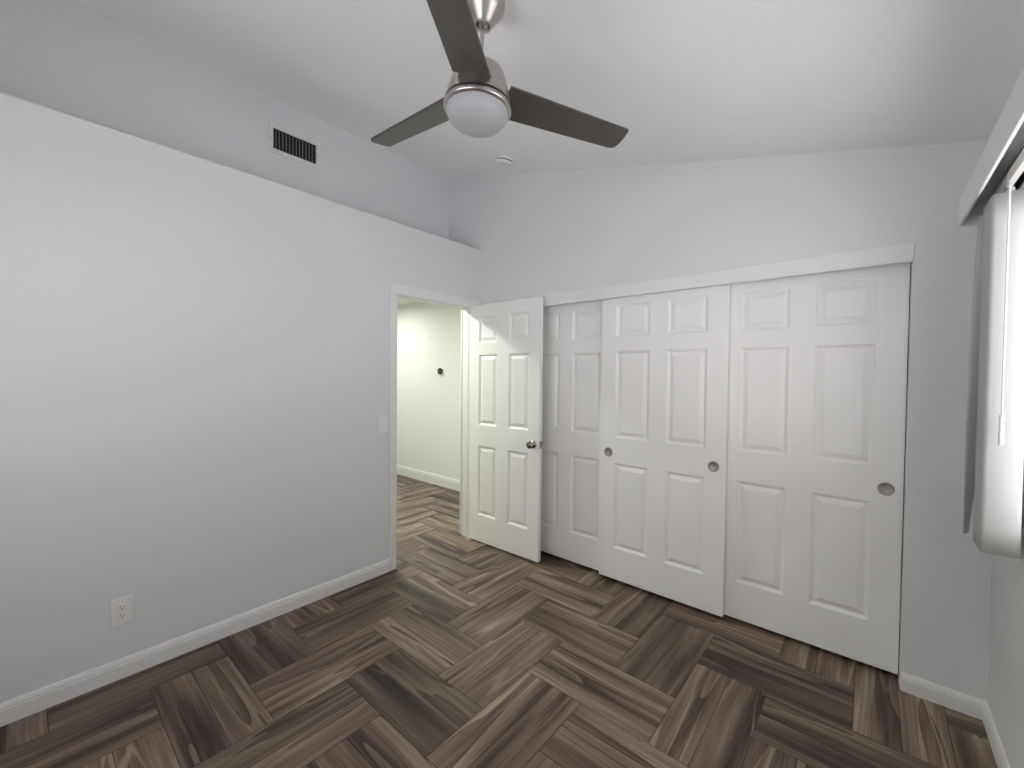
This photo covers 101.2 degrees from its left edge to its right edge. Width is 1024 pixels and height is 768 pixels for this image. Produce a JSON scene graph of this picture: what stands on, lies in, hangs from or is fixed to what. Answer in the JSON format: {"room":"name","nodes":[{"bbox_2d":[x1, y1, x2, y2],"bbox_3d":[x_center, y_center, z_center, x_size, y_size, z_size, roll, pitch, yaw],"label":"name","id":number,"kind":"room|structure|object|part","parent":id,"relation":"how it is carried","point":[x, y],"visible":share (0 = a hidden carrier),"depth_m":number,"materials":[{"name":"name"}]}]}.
{"room":"empty bedroom","nodes":[
{"label":"empty bedroom","id":0,"kind":"room"},
{"bbox_2d":[0,0,448,238],"bbox_3d":[-1.797,-1.542,2.682,0.100,0.881,3.550,2,2,41],"label":"wall","id":1,"kind":"structure","parent":0,"point":[62,56],"depth_m":2.46,"materials":[{"name":"white paint"}]},
{"bbox_2d":[269,121,319,169],"bbox_3d":[-1.508,-1.654,2.928,0.022,0.198,0.342,2,2,41],"label":"air vent","id":2,"kind":"object","parent":1,"relation":"in","point":[281,142],"visible":1,"depth_m":2.92,"materials":[{"name":"white metal"}]},
{"bbox_2d":[0,93,479,702],"bbox_3d":[-1.613,0.100,2.545,0.427,2.554,3.550,2,2,41],"label":"wall","id":3,"kind":"structure","parent":0,"point":[195,351],"depth_m":2.10,"materials":[{"name":"white paint"}]},
{"bbox_2d":[110,595,132,627],"bbox_3d":[-1.837,1.071,1.980,0.010,0.127,0.080,2,2,41],"label":"electrical outlet","id":4,"kind":"object","parent":3,"relation":"attached to","point":[121,610],"visible":1,"depth_m":1.98,"materials":[{"name":"white plastic"}]},
{"bbox_2d":[0,559,388,726],"bbox_3d":[-1.725,1.340,2.118,0.012,0.091,2.531,2,2,41],"label":"baseboard","id":5,"kind":"structure","parent":3,"relation":"attached to","point":[25,705],"depth_m":2.10,"materials":[{"name":"white paint"}]},
{"bbox_2d":[377,414,387,432],"bbox_3d":[-0.925,0.282,3.015,0.012,0.132,0.086,2,2,41],"label":"light switch","id":6,"kind":"object","parent":3,"relation":"attached to","point":[382,419],"visible":1,"depth_m":3.01,"materials":[{"name":"white plastic"}]},
{"bbox_2d":[389,283,479,570],"bbox_3d":[-0.651,0.315,3.454,0.167,2.105,0.917,2,2,41],"label":"trim","id":7,"kind":"structure","parent":3,"relation":"attached to","point":[396,290],"depth_m":3.37,"materials":[{"name":"white paint"}]},
{"bbox_3d":[-0.709,0.319,3.489,0.034,2.093,0.893,2,2,41],"label":"hall casing","id":8,"kind":"part","parent":7,"relation":"part of","materials":[{"name":"white paint"}]},
{"bbox_2d":[469,296,543,562],"bbox_3d":[-0.067,0.345,3.451,0.766,2.032,0.160,2,2,40],"label":"door","id":9,"kind":"structure","parent":3,"relation":"in","point":[506,443],"depth_m":3.41,"materials":[{"name":"white paint"}]},
{"bbox_3d":[0.142,0.465,3.215,0.066,0.066,0.062,2,2,40],"label":"knob","id":10,"kind":"part","parent":9,"relation":"part of","materials":[{"name":"silver metal"}]},
{"bbox_2d":[397,302,462,479],"bbox_3d":[-1.031,0.068,5.599,3.280,2.500,0.100,2,2,41],"label":"wall","id":11,"kind":"structure","parent":0,"point":[428,335],"depth_m":5.60,"materials":[{"name":"white paint"}]},
{"bbox_2d":[397,465,459,490],"bbox_3d":[-1.049,1.252,5.556,3.160,0.133,0.012,2,2,41],"label":"baseboard","id":12,"kind":"structure","parent":11,"relation":"attached to","point":[439,480],"depth_m":5.59,"materials":[{"name":"white paint"}]},
{"bbox_2d":[437,367,443,374],"bbox_3d":[-0.925,-0.165,5.419,0.106,0.106,0.030,2,2,41],"label":"thermostat","id":13,"kind":"object","parent":11,"relation":"attached to","point":[440,371],"visible":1,"depth_m":5.40,"materials":[{"name":"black plastic"}]},
{"bbox_2d":[0,474,997,767],"bbox_3d":[-1.234,1.404,2.876,6.473,0.060,4.420,2,2,41],"label":"floor","id":14,"kind":"structure","parent":0,"point":[468,652],"depth_m":1.93,"materials":[{"name":"brown wood"}]},
{"bbox_2d":[67,0,1023,304],"bbox_3d":[-1.194,-1.550,2.726,6.503,1.034,4.442,2,2,41],"label":"ceiling","id":15,"kind":"structure","parent":0,"point":[688,80],"depth_m":1.82,"materials":[{"name":"white paint"}]},
{"bbox_2d":[371,0,628,147],"bbox_3d":[0.007,-1.157,1.547,0.959,0.497,1.099,0,1,-21],"label":"ceiling fan","id":16,"kind":"object","parent":15,"relation":"hanging from","point":[477,101],"visible":1,"depth_m":1.47,"materials":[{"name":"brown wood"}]},
{"bbox_3d":[-0.397,-1.061,1.723,0.516,0.039,0.136,5,2,39],"label":"blade","id":17,"kind":"part","parent":16,"relation":"part of","materials":[{"name":"grey paint"}]},
{"bbox_3d":[-0.173,-1.032,1.149,0.136,0.039,0.516,4,1,9],"label":"blade","id":18,"kind":"part","parent":16,"relation":"part of","materials":[{"name":"grey paint"}]},
{"bbox_3d":[0.211,-1.017,1.631,0.516,0.039,0.136,3,1,-21],"label":"blade","id":19,"kind":"part","parent":16,"relation":"part of","materials":[{"name":"grey paint"}]},
{"bbox_2d":[496,155,513,166],"bbox_3d":[-0.053,-1.657,3.128,0.133,0.067,0.132,0,1,-19],"label":"smoke detector","id":20,"kind":"object","parent":15,"relation":"attached to","point":[505,161],"visible":1,"depth_m":3.09,"materials":[{"name":"white plastic"}]},
{"bbox_2d":[448,140,991,700],"bbox_3d":[0.754,-0.285,2.924,3.711,3.354,0.115,2,2,41],"label":"wall","id":21,"kind":"structure","parent":0,"point":[535,234],"depth_m":2.08,"materials":[{"name":"white paint"}]},
{"bbox_2d":[541,300,602,570],"bbox_3d":[0.421,0.353,3.263,0.822,2.012,0.037,2,2,41],"label":"door","id":22,"kind":"structure","parent":21,"relation":"in","point":[572,333],"depth_m":3.21,"materials":[{"name":"white paint"}]},
{"bbox_2d":[599,284,730,616],"bbox_3d":[0.957,0.369,2.751,0.822,2.012,0.037,2,2,41],"label":"door","id":23,"kind":"structure","parent":21,"relation":"in","point":[665,386],"depth_m":2.70,"materials":[{"name":"white paint"}]},
{"bbox_3d":[0.680,0.479,2.968,0.065,0.065,0.003,2,2,41],"label":"finger pull","id":24,"kind":"part","parent":23,"relation":"part of","materials":[{"name":"silver metal"}]},
{"bbox_3d":[1.206,0.494,2.517,0.065,0.065,0.003,2,2,41],"label":"finger pull","id":25,"kind":"part","parent":23,"relation":"part of","materials":[{"name":"silver metal"}]},
{"bbox_2d":[514,242,913,306],"bbox_3d":[0.919,-0.627,2.698,2.406,0.086,0.031,2,2,41],"label":"trim","id":26,"kind":"structure","parent":21,"relation":"attached to","point":[899,253],"depth_m":2.33,"materials":[{"name":"white paint"}]},
{"bbox_2d":[724,263,909,674],"bbox_3d":[1.566,0.385,2.281,0.822,2.012,0.037,2,2,41],"label":"door","id":27,"kind":"structure","parent":21,"relation":"in","point":[818,362],"depth_m":2.22,"materials":[{"name":"white paint"}]},
{"bbox_3d":[1.819,0.510,2.044,0.065,0.065,0.003,2,2,41],"label":"finger pull","id":28,"kind":"part","parent":27,"relation":"part of","materials":[{"name":"silver metal"}]},
{"bbox_2d":[901,672,986,719],"bbox_3d":[1.912,1.386,1.869,0.267,0.082,0.012,2,2,41],"label":"baseboard","id":29,"kind":"structure","parent":21,"relation":"attached to","point":[966,704],"depth_m":1.86,"materials":[{"name":"white paint"}]},
{"bbox_2d":[899,263,910,620],"bbox_3d":[1.188,0.143,3.131,3.303,2.500,0.755,2,2,41],"label":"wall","id":30,"kind":"structure","parent":0,"point":[910,263],"depth_m":2.49,"materials":[{"name":"white paint"}]},
{"bbox_2d":[987,467,1023,767],"bbox_3d":[0.920,0.189,0.374,0.120,2.520,3.550,2,2,41],"label":"wall","id":31,"kind":"structure","parent":0,"point":[1005,688],"depth_m":1.53,"materials":[{"name":"white paint"}]},
{"bbox_2d":[958,68,1023,226],"bbox_3d":[1.117,-0.696,0.776,0.140,0.115,2.435,2,2,41],"label":"window valance","id":32,"kind":"object","parent":31,"relation":"attached to","point":[1005,142],"visible":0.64,"depth_m":1.33,"materials":[{"name":"white paint"}]},
{"bbox_2d":[963,146,1023,558],"bbox_3d":[1.117,-0.061,0.787,0.128,1.274,2.340,2,2,41],"label":"vertical blind","id":33,"kind":"object","parent":31,"relation":"attached to","point":[994,439],"visible":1,"depth_m":1.39,"materials":[{"name":"white plastic"}]},
{"bbox_2d":[983,703,1009,767],"bbox_3d":[0.886,1.406,0.476,0.012,0.082,3.438,2,2,41],"label":"baseboard","id":34,"kind":"structure","parent":31,"relation":"attached to","point":[999,754],"depth_m":1.63,"materials":[{"name":"white paint"}]}
]}

